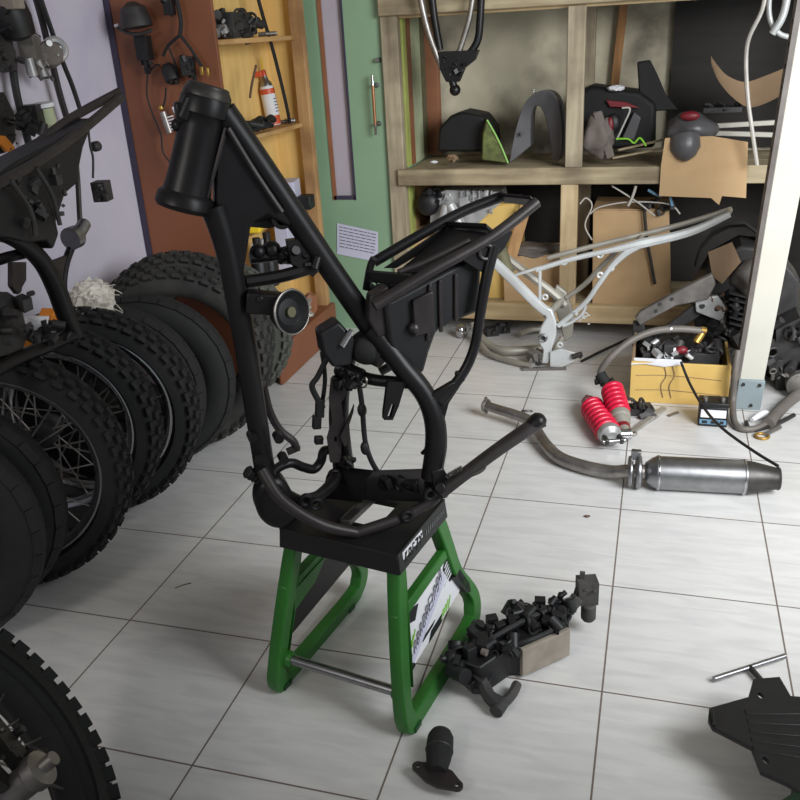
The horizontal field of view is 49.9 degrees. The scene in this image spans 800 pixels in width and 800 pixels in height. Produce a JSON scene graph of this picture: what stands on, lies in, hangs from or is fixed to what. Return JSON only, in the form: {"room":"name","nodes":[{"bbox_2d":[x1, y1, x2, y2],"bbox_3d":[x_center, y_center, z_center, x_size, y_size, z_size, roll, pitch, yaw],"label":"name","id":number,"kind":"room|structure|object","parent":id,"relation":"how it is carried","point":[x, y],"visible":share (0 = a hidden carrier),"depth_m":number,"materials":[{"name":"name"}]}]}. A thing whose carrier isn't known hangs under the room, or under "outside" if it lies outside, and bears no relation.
{"room":"motorcycle repair workshop","nodes":[
{"label":"motorcycle repair workshop","id":0,"kind":"room"},
{"bbox_2d":[0,0,155,463],"bbox_3d":[-1.677,-0.603,1.560,0.080,2.800,6.800,4,24,16],"label":"wall","id":1,"kind":"structure","parent":0,"point":[115,240],"depth_m":3.18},
{"bbox_2d":[0,92,17,153],"bbox_3d":[-1.209,-0.805,2.519,0.126,0.172,0.184,4,24,16],"label":"tail light","id":2,"kind":"object","parent":1,"relation":"hanging from","point":[7,121],"visible":0.97,"depth_m":2.54,"materials":[{"name":"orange plastic"}]},
{"bbox_2d":[0,33,24,72],"bbox_3d":[-1.219,-1.046,2.584,0.100,0.122,0.168,4,24,16],"label":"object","id":3,"kind":"object","parent":1,"relation":"hanging from","point":[8,60],"visible":0.94,"depth_m":2.62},
{"bbox_2d":[0,0,35,41],"bbox_3d":[-1.170,-1.159,2.602,0.120,0.137,0.128,4,24,16],"label":"cylinder","id":4,"kind":"object","parent":1,"relation":"hanging from","point":[16,21],"visible":1,"depth_m":2.57,"materials":[{"name":"black plastic"}]},
{"bbox_3d":[-1.165,-1.180,2.707,0.008,0.077,0.076,4,24,16],"label":"cable","id":5,"kind":"object","parent":4,"relation":"attached to","visible":0},
{"bbox_2d":[17,34,54,80],"bbox_3d":[-1.158,-1.090,2.731,0.074,0.154,0.144,-5,23,-4],"label":"carburettor","id":6,"kind":"object","parent":5,"relation":"hanging from","point":[29,49],"visible":0.93,"depth_m":2.69,"materials":[{"name":"silver metal"}]},
{"bbox_2d":[9,41,31,142],"bbox_3d":[-1.214,-1.008,2.717,0.024,0.411,0.040,4,24,16],"label":"cable","id":7,"kind":"object","parent":1,"relation":"hanging from","point":[14,80],"visible":0.3,"depth_m":2.72,"materials":[{"name":"black plastic"}]},
{"bbox_2d":[14,101,56,136],"bbox_3d":[-1.164,-0.895,2.750,0.096,0.102,0.158,4,24,16],"label":"reservoir","id":8,"kind":"object","parent":1,"relation":"hanging from","point":[32,119],"visible":0.91,"depth_m":2.71,"materials":[{"name":"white plastic"}]},
{"bbox_2d":[43,107,56,127],"bbox_3d":[-1.147,-0.917,2.791,0.060,0.063,0.061,4,24,16],"label":"cup","id":9,"kind":"object","parent":8,"relation":"on","point":[49,117],"depth_m":2.77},
{"bbox_2d":[33,0,68,116],"bbox_3d":[-1.163,-1.146,2.864,0.022,0.429,0.066,4,24,16],"label":"cable","id":10,"kind":"object","parent":1,"relation":"hanging from","point":[42,21],"visible":0.62,"depth_m":2.88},
{"bbox_2d":[40,36,68,68],"bbox_3d":[-1.129,-1.131,2.796,0.106,0.099,0.059,-15,26,-25],"label":"switch housing","id":11,"kind":"object","parent":1,"relation":"attached to","point":[56,48],"visible":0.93,"depth_m":2.79,"materials":[{"name":"silver metal"}]},
{"bbox_2d":[39,0,81,108],"bbox_3d":[-1.132,-1.160,2.860,0.016,0.399,0.121,4,24,16],"label":"cable","id":12,"kind":"object","parent":1,"relation":"hanging from","point":[42,3],"visible":0.7,"depth_m":2.88,"materials":[{"name":"black plastic"}]},
{"bbox_2d":[0,318,799,799],"bbox_3d":[0.627,0.847,1.486,4.600,0.050,6.800,4,24,16],"label":"floor","id":13,"kind":"structure","parent":0,"point":[695,587],"depth_m":2.20,"materials":[{"name":"tile"}]},
{"bbox_2d":[0,453,47,627],"bbox_3d":[-1.172,0.333,2.076,0.610,0.609,0.132,-5,23,-3],"label":"tyre","id":14,"kind":"object","parent":13,"relation":"on","point":[23,529],"visible":1,"depth_m":2.07,"materials":[{"name":"rubber"}]},
{"bbox_2d":[0,414,68,583],"bbox_3d":[-1.165,0.280,2.196,0.610,0.609,0.130,-4,23,-2],"label":"tyre","id":15,"kind":"object","parent":13,"relation":"on","point":[18,446],"visible":0.52,"depth_m":2.16,"materials":[{"name":"rubber"}]},
{"bbox_2d":[0,628,120,799],"bbox_3d":[-0.719,0.605,1.374,0.459,0.601,0.690,-9,24,-12],"label":"wheel","id":16,"kind":"object","parent":13,"relation":"on","point":[60,754],"visible":1,"depth_m":1.61,"materials":[{"name":"rubber"}]},
{"bbox_2d":[0,355,133,584],"bbox_3d":[-1.066,0.192,2.287,0.690,0.690,0.151,-6,23,-5],"label":"wheel","id":17,"kind":"object","parent":13,"relation":"on","point":[48,381],"visible":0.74,"depth_m":2.27,"materials":[{"name":"rubber"}]},
{"bbox_2d":[0,87,124,375],"bbox_3d":[-0.913,-0.458,2.251,0.161,0.621,0.804,4,24,16],"label":"frame","id":18,"kind":"object","parent":17,"relation":"on","point":[36,175],"visible":1,"depth_m":2.15,"materials":[{"name":"black metal"}]},
{"bbox_2d":[88,131,113,201],"bbox_3d":[-0.840,-0.651,2.370,0.047,0.209,0.089,-5,23,-4],"label":"relay","id":19,"kind":"object","parent":18,"relation":"hanging from","point":[101,190],"visible":0.99,"depth_m":2.39,"materials":[{"name":"black"}]},
{"bbox_2d":[0,319,164,533],"bbox_3d":[-1.043,0.089,2.545,0.670,0.670,0.157,-6,23,-5],"label":"wheel","id":20,"kind":"object","parent":13,"relation":"on","point":[131,388],"visible":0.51,"depth_m":2.51,"materials":[{"name":"rubber"}]},
{"bbox_2d":[24,315,48,329],"bbox_3d":[-1.039,-0.215,2.433,0.050,0.065,0.092,4,24,16],"label":"carton","id":21,"kind":"object","parent":20,"relation":"on","point":[35,320],"visible":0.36,"depth_m":2.41,"materials":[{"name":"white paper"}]},
{"bbox_2d":[0,306,201,507],"bbox_3d":[-0.952,0.040,2.648,0.670,0.670,0.151,-5,23,-3],"label":"wheel","id":22,"kind":"object","parent":13,"relation":"on","point":[178,390],"visible":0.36,"depth_m":2.61,"materials":[{"name":"rubber"}]},
{"bbox_2d":[69,277,122,313],"bbox_3d":[-0.926,-0.283,2.603,0.174,0.171,0.175,4,24,16],"label":"rag","id":23,"kind":"object","parent":22,"relation":"on","point":[94,293],"visible":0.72,"depth_m":2.57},
{"bbox_2d":[16,305,206,477],"bbox_3d":[-0.950,-0.014,2.846,0.610,0.608,0.139,-4,23,-2],"label":"tyre","id":24,"kind":"object","parent":13,"relation":"on","point":[163,329],"visible":0.24,"depth_m":2.81,"materials":[{"name":"rubber"}]},
{"bbox_2d":[60,293,235,454],"bbox_3d":[-0.871,-0.062,2.948,0.610,0.608,0.139,-4,23,-2],"label":"tyre","id":25,"kind":"object","parent":13,"relation":"on","point":[213,356],"visible":0.41,"depth_m":2.88,"materials":[{"name":"rubber"}]},
{"bbox_2d":[89,265,272,443],"bbox_3d":[-0.789,-0.144,3.050,0.670,0.670,0.157,-4,23,-2],"label":"tyre","id":26,"kind":"object","parent":13,"relation":"on","point":[201,286],"visible":0.42,"depth_m":2.94,"materials":[{"name":"rubber"}]},
{"bbox_2d":[110,250,274,415],"bbox_3d":[-0.809,-0.230,3.252,0.670,0.670,0.157,-4,23,-1],"label":"tyre","id":27,"kind":"object","parent":13,"relation":"on","point":[198,260],"visible":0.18,"depth_m":3.13,"materials":[{"name":"rubber"}]},
{"bbox_2d":[103,0,335,384],"bbox_3d":[-0.720,-1.149,3.640,0.536,2.050,0.725,4,24,16],"label":"tall cabinet","id":28,"kind":"object","parent":13,"relation":"on","point":[231,63],"visible":0.32,"depth_m":3.52,"materials":[{"name":"beige wood"}]},
{"bbox_2d":[114,1,154,73],"bbox_3d":[-0.965,-1.331,3.166,0.115,0.248,0.137,-20,29,-34],"label":"shell","id":29,"kind":"object","parent":28,"relation":"attached to","point":[134,15],"visible":1,"depth_m":3.13,"materials":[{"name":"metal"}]},
{"bbox_2d":[146,0,209,161],"bbox_3d":[-0.829,-1.172,3.207,0.282,0.676,0.066,4,24,16],"label":"harness","id":30,"kind":"object","parent":28,"relation":"hanging from","point":[169,71],"depth_m":3.16,"materials":[{"name":"black"}]},
{"bbox_2d":[214,8,264,44],"bbox_3d":[-0.648,-1.441,3.318,0.146,0.138,0.334,4,24,16],"label":"block","id":31,"kind":"object","parent":28,"relation":"on","point":[240,24],"visible":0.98,"depth_m":3.26,"materials":[{"name":"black metal"}]},
{"bbox_2d":[218,35,294,44],"bbox_3d":[-0.617,-1.443,3.453,0.208,0.018,0.634,4,24,16],"label":"shelf","id":32,"kind":"object","parent":28,"relation":"attached to","point":[256,40],"depth_m":3.41,"materials":[{"name":"beige wood"}]},
{"bbox_2d":[251,237,267,272],"bbox_3d":[-0.580,-0.556,3.541,0.067,0.225,0.067,4,24,16],"label":"bottle","id":33,"kind":"object","parent":28,"relation":"on","point":[260,267],"visible":0.28,"depth_m":3.51,"materials":[{"name":"black plastic"}]},
{"bbox_2d":[246,114,276,131],"bbox_3d":[-0.587,-1.105,3.460,0.116,0.066,0.356,0,24,7],"label":"gear","id":34,"kind":"object","parent":28,"relation":"on","point":[259,123],"visible":0.59,"depth_m":3.46,"materials":[{"name":"black metal"}]},
{"bbox_2d":[255,58,280,124],"bbox_3d":[-0.577,-1.345,3.757,0.088,0.282,0.067,4,24,16],"label":"spray can","id":35,"kind":"object","parent":28,"relation":"on","point":[267,91],"visible":0.87,"depth_m":3.74,"materials":[{"name":"white metal"}]},
{"bbox_2d":[262,232,279,285],"bbox_3d":[-0.552,-0.595,3.629,0.067,0.225,0.067,4,24,16],"label":"bottle","id":36,"kind":"object","parent":28,"relation":"on","point":[272,266],"visible":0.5,"depth_m":3.60,"materials":[{"name":"black plastic"}]},
{"bbox_2d":[257,0,290,122],"bbox_3d":[-0.535,-1.466,3.606,0.028,0.605,0.197,7,26,23],"label":"hanging cable","id":37,"kind":"object","parent":28,"relation":"hanging from","point":[258,1],"visible":0.95,"depth_m":3.63,"materials":[{"name":"black plastic"}]},
{"bbox_2d":[254,123,302,138],"bbox_3d":[-0.609,-1.113,3.596,0.161,0.018,0.637,5,25,18],"label":"shelf","id":38,"kind":"object","parent":28,"relation":"attached to","point":[282,127],"depth_m":3.66,"materials":[{"name":"beige wood"}]},
{"bbox_2d":[274,227,293,269],"bbox_3d":[-0.511,-0.713,3.928,0.060,0.200,0.160,1,24,11],"label":"paper stack","id":39,"kind":"object","parent":28,"relation":"on","point":[280,235],"visible":0.13,"depth_m":3.84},
{"bbox_2d":[285,178,300,196],"bbox_3d":[-0.501,-0.929,3.896,0.080,0.130,0.130,-1,23,5],"label":"paper stack","id":40,"kind":"object","parent":28,"relation":"on","point":[294,183],"visible":0.26,"depth_m":3.86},
{"bbox_2d":[297,194,314,209],"bbox_3d":[-0.426,-0.900,3.908,0.060,0.060,0.080,1,24,11],"label":"box","id":41,"kind":"object","parent":28,"relation":"on","point":[307,200],"visible":0.8,"depth_m":3.87,"materials":[{"name":"black plastic"}]},
{"bbox_2d":[305,291,317,313],"bbox_3d":[-0.425,-0.452,4.041,0.072,0.114,0.124,4,24,16],"label":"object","id":42,"kind":"object","parent":28,"relation":"on","point":[309,295],"visible":0.52,"depth_m":4.02,"materials":[{"name":"plastic"}]},
{"bbox_2d":[165,264,292,386],"bbox_3d":[-0.724,-0.272,3.429,0.600,0.600,0.136,-1,23,4],"label":"tyre","id":43,"kind":"object","parent":13,"relation":"on","point":[283,342],"visible":0.1,"depth_m":3.39,"materials":[{"name":"grey rubber"}]},
{"bbox_2d":[267,498,480,734],"bbox_3d":[-0.057,0.426,1.980,0.367,0.416,0.435,8,26,25],"label":"stand","id":44,"kind":"object","parent":13,"relation":"on","point":[415,613],"visible":0.9,"depth_m":1.88,"materials":[{"name":"green plastic"}]},
{"bbox_2d":[283,650,296,666],"bbox_3d":[-0.248,0.585,1.942,0.014,0.040,0.040,8,26,25],"label":"socket","id":45,"kind":"object","parent":44,"relation":"attached to","point":[289,656],"depth_m":1.93,"materials":[{"name":"green paint"}]},
{"bbox_2d":[154,79,546,538],"bbox_3d":[-0.073,-0.163,1.713,0.720,0.930,0.229,-9,24,-12],"label":"frame","id":46,"kind":"object","parent":44,"relation":"on","point":[399,317],"visible":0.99,"depth_m":1.69,"materials":[{"name":"metal"}]},
{"bbox_2d":[182,79,231,103],"bbox_3d":[-0.332,-0.528,1.477,0.082,0.044,0.083,4,24,16],"label":"cap","id":47,"kind":"object","parent":46,"relation":"on","point":[193,92],"depth_m":1.44,"materials":[{"name":"metal"}]},
{"bbox_2d":[412,726,462,791],"bbox_3d":[0.085,0.718,1.726,0.110,0.058,0.137,4,24,16],"label":"mount","id":48,"kind":"object","parent":13,"relation":"on","point":[435,772],"visible":1,"depth_m":1.70,"materials":[{"name":"rubber"}]},
{"bbox_2d":[484,325,498,336],"bbox_3d":[0.439,-0.334,4.113,0.075,0.054,0.086,4,24,16],"label":"lump","id":49,"kind":"object","parent":13,"relation":"on","point":[493,330],"visible":1,"depth_m":4.10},
{"bbox_2d":[470,322,540,355],"bbox_3d":[0.451,-0.273,3.891,0.382,0.099,0.136,15,30,37],"label":"pipe","id":50,"kind":"object","parent":13,"relation":"on","point":[501,350],"visible":0.62,"depth_m":3.82,"materials":[{"name":"silver metal"}]},
{"bbox_2d":[480,342,532,367],"bbox_3d":[0.448,-0.198,3.803,0.064,0.035,0.362,-18,27,-29],"label":"pipe","id":51,"kind":"object","parent":13,"relation":"on","point":[483,347],"visible":0.91,"depth_m":3.76,"materials":[{"name":"silver metal"}]},
{"bbox_2d":[465,605,568,687],"bbox_3d":[0.281,0.574,1.994,0.332,0.083,0.093,-17,27,-28],"label":"cardboard box","id":52,"kind":"object","parent":13,"relation":"on","point":[483,670],"depth_m":1.94,"materials":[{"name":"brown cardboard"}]},
{"bbox_2d":[440,571,598,717],"bbox_3d":[0.278,0.537,2.002,0.193,0.183,0.428,18,31,40],"label":"engine parts","id":53,"kind":"object","parent":13,"relation":"on","point":[530,638],"visible":1,"depth_m":1.95,"materials":[{"name":"black plastic"}]},
{"bbox_2d":[377,0,799,325],"bbox_3d":[0.948,-1.111,3.890,1.948,1.600,0.536,4,24,16],"label":"wooden rack","id":54,"kind":"object","parent":13,"relation":"on","point":[719,30],"depth_m":3.88,"materials":[{"name":"brown wood"}]},
{"bbox_2d":[413,220,433,247],"bbox_3d":[0.174,-0.703,4.275,0.192,0.330,0.300,4,24,16],"label":"carton","id":55,"kind":"object","parent":54,"relation":"on","point":[427,222],"visible":0.02,"depth_m":4.16,"materials":[{"name":"cardboard"}]},
{"bbox_2d":[417,185,506,232],"bbox_3d":[0.289,-0.900,4.045,0.398,0.228,0.244,4,24,16],"label":"engine","id":56,"kind":"object","parent":55,"relation":"on","point":[437,204],"visible":0.68,"depth_m":3.99,"materials":[{"name":"silver metal"}]},
{"bbox_2d":[418,0,484,95],"bbox_3d":[0.209,-1.515,3.575,0.297,0.475,0.097,4,24,16],"label":"hanging swingarm","id":57,"kind":"object","parent":54,"relation":"hanging from","point":[452,65],"visible":1,"depth_m":3.58,"materials":[{"name":"metal"}]},
{"bbox_2d":[438,108,500,151],"bbox_3d":[0.325,-1.266,4.030,0.266,0.179,0.200,4,24,16],"label":"mudguard","id":58,"kind":"object","parent":54,"relation":"on","point":[462,131],"visible":0.76,"depth_m":3.95,"materials":[{"name":"black plastic"}]},
{"bbox_2d":[481,118,508,162],"bbox_3d":[0.427,-1.178,3.897,0.151,0.191,0.126,4,24,16],"label":"cover","id":59,"kind":"object","parent":54,"relation":"on","point":[491,149],"visible":1,"depth_m":3.86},
{"bbox_2d":[479,194,524,297],"bbox_3d":[0.454,-0.749,4.206,0.306,0.472,0.250,4,24,16],"label":"carton","id":60,"kind":"object","parent":54,"relation":"on","point":[503,210],"visible":0.13,"depth_m":4.04,"materials":[{"name":"cardboard"}]},
{"bbox_2d":[508,205,528,258],"bbox_3d":[0.543,-0.769,3.943,0.116,0.250,0.018,-2,23,4],"label":"scrap","id":61,"kind":"object","parent":54,"relation":"on","point":[518,231],"visible":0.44,"depth_m":3.95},
{"bbox_2d":[504,243,559,301],"bbox_3d":[0.658,-0.616,4.156,0.278,0.247,0.250,4,24,16],"label":"carton","id":62,"kind":"object","parent":54,"relation":"on","point":[550,276],"visible":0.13,"depth_m":4.03,"materials":[{"name":"cardboard"}]},
{"bbox_2d":[517,241,559,257],"bbox_3d":[0.633,-0.717,4.105,0.300,0.067,0.235,4,24,16],"label":"cloth","id":63,"kind":"object","parent":62,"relation":"on","point":[529,249],"visible":0.59,"depth_m":4.03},
{"bbox_2d":[509,89,565,162],"bbox_3d":[0.614,-1.217,3.829,0.234,0.316,0.190,4,24,16],"label":"fairing","id":64,"kind":"object","parent":54,"relation":"on","point":[550,101],"visible":0.98,"depth_m":3.77,"materials":[{"name":"plastic"}]},
{"bbox_2d":[583,114,614,159],"bbox_3d":[0.857,-1.136,3.716,0.137,0.194,0.093,4,24,16],"label":"cover","id":65,"kind":"object","parent":54,"relation":"on","point":[596,137],"visible":0.94,"depth_m":3.69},
{"bbox_2d":[593,110,613,158],"bbox_3d":[0.875,-1.137,3.692,0.096,0.201,0.030,4,24,16],"label":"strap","id":66,"kind":"object","parent":65,"relation":"on","point":[608,151],"visible":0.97,"depth_m":3.69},
{"bbox_2d":[608,113,619,133],"bbox_3d":[0.918,-1.188,3.712,0.061,0.088,0.091,4,24,16],"label":"reflector","id":67,"kind":"object","parent":65,"relation":"on","point":[614,120],"visible":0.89,"depth_m":3.71,"materials":[{"name":"red plastic"}]},
{"bbox_2d":[583,83,655,148],"bbox_3d":[0.975,-1.279,3.865,0.346,0.272,0.200,4,24,16],"label":"fuel tank","id":68,"kind":"object","parent":54,"relation":"on","point":[596,95],"visible":0.4,"depth_m":3.76,"materials":[{"name":"plastic"}]},
{"bbox_2d":[622,112,640,139],"bbox_3d":[1.012,-1.197,3.754,0.073,0.114,0.040,4,24,16],"label":"mudflap","id":69,"kind":"object","parent":68,"relation":"on","point":[630,132],"visible":0.96,"depth_m":3.74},
{"bbox_2d":[606,100,638,107],"bbox_3d":[0.966,-1.283,3.729,0.142,0.037,0.012,4,24,16],"label":"panel","id":70,"kind":"object","parent":69,"relation":"on","point":[611,103],"visible":0.96,"depth_m":3.73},
{"bbox_2d":[637,60,676,110],"bbox_3d":[1.114,-1.360,3.722,0.179,0.210,0.030,4,24,16],"label":"tail fin","id":71,"kind":"object","parent":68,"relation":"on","point":[649,83],"visible":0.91,"depth_m":3.72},
{"bbox_2d":[611,4,627,84],"bbox_3d":[0.997,-1.490,3.971,0.083,0.655,0.025,4,24,16],"label":"batten","id":72,"kind":"object","parent":54,"relation":"on","point":[622,13],"visible":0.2,"depth_m":3.90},
{"bbox_2d":[592,197,670,304],"bbox_3d":[1.090,-0.692,4.014,0.363,0.464,0.300,4,24,16],"label":"carton","id":73,"kind":"object","parent":54,"relation":"on","point":[631,281],"visible":0.54,"depth_m":3.88,"materials":[{"name":"cardboard"}]},
{"bbox_2d":[636,197,675,215],"bbox_3d":[1.122,-0.846,3.770,0.168,0.077,0.131,4,24,16],"label":"terminal","id":74,"kind":"object","parent":73,"relation":"on","point":[663,207],"visible":0.82,"depth_m":3.74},
{"bbox_2d":[590,201,680,214],"bbox_3d":[1.024,-0.838,3.752,0.386,0.059,0.006,4,24,16],"label":"wire","id":75,"kind":"object","parent":74,"relation":"attached to","point":[592,211],"visible":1,"depth_m":3.74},
{"bbox_2d":[643,208,656,283],"bbox_3d":[1.106,-0.684,3.812,0.081,0.352,0.014,4,24,16],"label":"metal rod","id":76,"kind":"object","parent":74,"relation":"hanging from","point":[644,210],"visible":0.82,"depth_m":3.82,"materials":[{"name":"metal"}]},
{"bbox_2d":[666,111,718,160],"bbox_3d":[1.210,-1.099,3.560,0.211,0.194,0.225,4,24,16],"label":"mudguard","id":77,"kind":"object","parent":54,"relation":"on","point":[684,131],"visible":0.97,"depth_m":3.50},
{"bbox_2d":[702,101,741,114],"bbox_3d":[1.346,-1.220,3.586,0.154,0.052,0.111,4,24,16],"label":"small parts","id":78,"kind":"object","parent":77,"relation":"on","point":[720,107],"visible":0.96,"depth_m":3.56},
{"bbox_2d":[715,120,774,136],"bbox_3d":[1.438,-1.119,3.563,0.282,0.071,0.021,0,24,8],"label":"metal strip","id":79,"kind":"object","parent":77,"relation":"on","point":[720,133],"depth_m":3.55,"materials":[{"name":"silver metal"}]},
{"bbox_2d":[659,136,747,204],"bbox_3d":[1.254,-0.944,3.546,0.344,0.278,0.006,4,24,16],"label":"cardboard piece","id":80,"kind":"object","parent":54,"relation":"hanging from","point":[718,169],"visible":0.98,"depth_m":3.54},
{"bbox_2d":[711,57,782,106],"bbox_3d":[1.416,-1.305,3.512,0.296,0.203,0.125,4,24,16],"label":"cardboard sheet","id":81,"kind":"object","parent":54,"relation":"on","point":[765,89],"visible":0.84,"depth_m":3.52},
{"bbox_2d":[744,0,765,165],"bbox_3d":[1.360,-1.236,3.289,0.100,0.668,0.027,-2,23,4],"label":"cable","id":82,"kind":"object","parent":54,"relation":"hanging from","point":[763,4],"visible":1,"depth_m":3.29,"materials":[{"name":"plastic"}]},
{"bbox_2d":[581,394,625,445],"bbox_3d":[0.720,0.068,3.103,0.095,0.094,0.382,-4,23,-1],"label":"shock absorber","id":83,"kind":"object","parent":13,"relation":"on","point":[601,422],"visible":1,"depth_m":3.02,"materials":[{"name":"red metal"}]},
{"bbox_2d":[494,207,732,370],"bbox_3d":[0.848,-0.446,3.562,0.945,0.688,0.220,4,24,16],"label":"frame","id":84,"kind":"object","parent":13,"relation":"on","point":[505,265],"visible":0.95,"depth_m":3.60,"materials":[{"name":"silver metal"}]},
{"bbox_2d":[601,381,631,439],"bbox_3d":[0.786,0.027,3.104,0.086,0.134,0.286,-3,23,2],"label":"shock absorber","id":85,"kind":"object","parent":13,"relation":"on","point":[613,394],"visible":0.92,"depth_m":3.08,"materials":[{"name":"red metal"}]},
{"bbox_2d":[481,397,781,494],"bbox_3d":[0.679,0.159,2.860,1.090,0.126,0.275,15,30,36],"label":"exhaust pipe","id":86,"kind":"object","parent":13,"relation":"on","point":[714,475],"visible":0.98,"depth_m":2.65,"materials":[{"name":"metal"}]},
{"bbox_2d":[627,397,656,419],"bbox_3d":[0.892,0.031,3.205,0.121,0.085,0.106,-5,23,-3],"label":"small parts","id":87,"kind":"object","parent":13,"relation":"on","point":[643,409],"visible":0.93,"depth_m":3.20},
{"bbox_2d":[631,406,666,435],"bbox_3d":[0.906,0.079,3.139,0.039,0.016,0.272,18,31,40],"label":"rod","id":88,"kind":"object","parent":13,"relation":"on","point":[661,409],"visible":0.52,"depth_m":3.13,"materials":[{"name":"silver metal"}]},
{"bbox_2d":[629,332,730,404],"bbox_3d":[1.095,-0.146,3.373,0.358,0.225,0.311,4,24,16],"label":"crate","id":89,"kind":"object","parent":13,"relation":"on","point":[654,380],"visible":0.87,"depth_m":3.26,"materials":[{"name":"wood"}]},
{"bbox_2d":[632,272,718,350],"bbox_3d":[1.081,-0.343,3.377,0.316,0.330,0.075,4,24,16],"label":"swingarm","id":90,"kind":"object","parent":89,"relation":"on","point":[700,289],"visible":0.84,"depth_m":3.34,"materials":[{"name":"grey"}]},
{"bbox_2d":[637,333,723,364],"bbox_3d":[1.088,-0.168,3.354,0.320,0.249,0.257,4,24,16],"label":"small parts","id":91,"kind":"object","parent":89,"relation":"in","point":[698,349],"visible":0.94,"depth_m":3.27,"materials":[{"name":"silver metal"}]},
{"bbox_2d":[594,325,706,386],"bbox_3d":[0.946,-0.167,3.244,0.436,0.209,0.086,-7,24,-9],"label":"hose","id":92,"kind":"object","parent":91,"relation":"attached to","point":[601,377],"visible":0.87,"depth_m":3.23,"materials":[{"name":"rubber"}]},
{"bbox_2d":[697,395,729,426],"bbox_3d":[1.129,0.033,3.101,0.102,0.108,0.074,4,24,16],"label":"battery","id":93,"kind":"object","parent":13,"relation":"on","point":[717,406],"visible":0.91,"depth_m":3.07,"materials":[{"name":"black plastic"}]},
{"bbox_2d":[699,419,725,424],"bbox_3d":[1.121,0.079,3.083,0.090,0.018,0.002,4,24,16],"label":"print","id":94,"kind":"object","parent":93,"relation":"attached to","point":[701,421],"depth_m":3.08},
{"bbox_2d":[680,361,778,466],"bbox_3d":[1.078,0.036,2.906,0.053,0.111,0.674,-6,23,-7],"label":"cable","id":95,"kind":"object","parent":93,"relation":"on","point":[721,427],"visible":1,"depth_m":2.85,"materials":[{"name":"plastic"}]},
{"bbox_2d":[691,235,799,376],"bbox_3d":[1.391,-0.320,3.448,0.449,0.616,0.338,4,24,16],"label":"engine","id":96,"kind":"object","parent":13,"relation":"on","point":[729,306],"visible":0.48,"depth_m":3.36,"materials":[{"name":"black metal"}]},
{"bbox_2d":[708,242,740,283],"bbox_3d":[1.253,-0.529,3.328,0.123,0.166,0.006,4,24,16],"label":"scrap","id":97,"kind":"object","parent":96,"relation":"on","point":[724,260],"visible":0.95,"depth_m":3.32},
{"bbox_2d":[694,221,756,266],"bbox_3d":[1.352,-0.611,3.477,0.308,0.260,0.160,4,24,16],"label":"mudguard","id":98,"kind":"object","parent":96,"relation":"attached to","point":[727,225],"visible":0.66,"depth_m":3.43,"materials":[{"name":"plastic"}]},
{"bbox_2d":[729,350,767,432],"bbox_3d":[1.222,-0.031,3.067,0.139,0.243,0.200,-15,26,-24],"label":"hose","id":99,"kind":"object","parent":13,"relation":"on","point":[737,353],"visible":0.99,"depth_m":3.11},
{"bbox_2d":[712,653,786,681],"bbox_3d":[0.805,0.620,1.893,0.194,0.014,0.112,-11,24,-17],"label":"tool","id":100,"kind":"object","parent":13,"relation":"on","point":[751,668],"visible":0.67,"depth_m":1.93,"materials":[{"name":"metal"}]},
{"bbox_2d":[736,0,799,409],"bbox_3d":[1.306,-0.782,2.889,0.201,1.750,0.110,4,24,16],"label":"post","id":101,"kind":"object","parent":13,"relation":"on","point":[781,192],"visible":0.92,"depth_m":2.95,"materials":[{"name":"metal"}]},
{"bbox_2d":[744,413,795,431],"bbox_3d":[1.329,0.081,3.069,0.217,0.020,0.078,-7,24,-9],"label":"wrench","id":102,"kind":"object","parent":13,"relation":"on","point":[789,417],"visible":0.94,"depth_m":3.07,"materials":[{"name":"metal"}]},
{"bbox_2d":[762,389,799,428],"bbox_3d":[1.440,0.010,3.185,0.056,0.055,0.427,18,31,40],"label":"pipe","id":103,"kind":"object","parent":13,"relation":"on","point":[791,399],"visible":0.97,"depth_m":3.12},
{"bbox_2d":[767,307,799,393],"bbox_3d":[1.556,-0.184,3.325,0.283,0.322,0.290,4,24,16],"label":"engine","id":104,"kind":"object","parent":13,"relation":"on","point":[784,364],"visible":0.91,"depth_m":3.27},
{"bbox_2d":[783,790,799,799],"bbox_3d":[0.812,0.713,1.541,0.248,0.125,0.153,-3,23,1],"label":"stand","id":105,"kind":"object","parent":13,"relation":"on","point":[794,796],"visible":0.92,"depth_m":1.53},
{"bbox_2d":[708,677,799,792],"bbox_3d":[0.746,0.635,1.635,0.250,0.017,0.273,-17,27,-29],"label":"plate","id":106,"kind":"object","parent":105,"relation":"on","point":[768,726],"visible":1,"depth_m":1.66,"materials":[{"name":"black plastic"}]},
{"bbox_2d":[399,19,433,218],"bbox_3d":[-0.370,-1.778,4.099,0.925,2.800,0.500,4,24,16],"label":"wall","id":107,"kind":"structure","parent":0,"point":[399,19],"depth_m":4.09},
{"bbox_2d":[303,0,394,327],"bbox_3d":[-0.242,-1.320,3.906,0.394,2.100,0.086,4,24,16],"label":"door","id":108,"kind":"structure","parent":107,"relation":"in","point":[343,37],"depth_m":3.94,"materials":[{"name":"paint"}]},
{"bbox_2d":[337,223,377,259],"bbox_3d":[-0.207,-0.760,4.150,0.218,0.188,0.002,4,24,16],"label":"paper notice","id":109,"kind":"object","parent":108,"relation":"attached to","point":[356,242],"visible":0.99,"depth_m":4.15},
{"bbox_2d":[432,1,769,281],"bbox_3d":[1.906,-1.738,3.695,3.680,2.800,0.100,4,24,16],"label":"wall","id":110,"kind":"structure","parent":0,"point":[521,52],"depth_m":4.08,"materials":[{"name":"paint"}]},
{"bbox_2d":[766,0,790,39],"bbox_3d":[1.340,-1.364,3.013,0.110,0.200,0.041,4,24,16],"label":"pipe","id":111,"kind":"object","parent":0,"point":[775,27],"visible":0.89,"depth_m":3.02,"materials":[{"name":"silver metal"}]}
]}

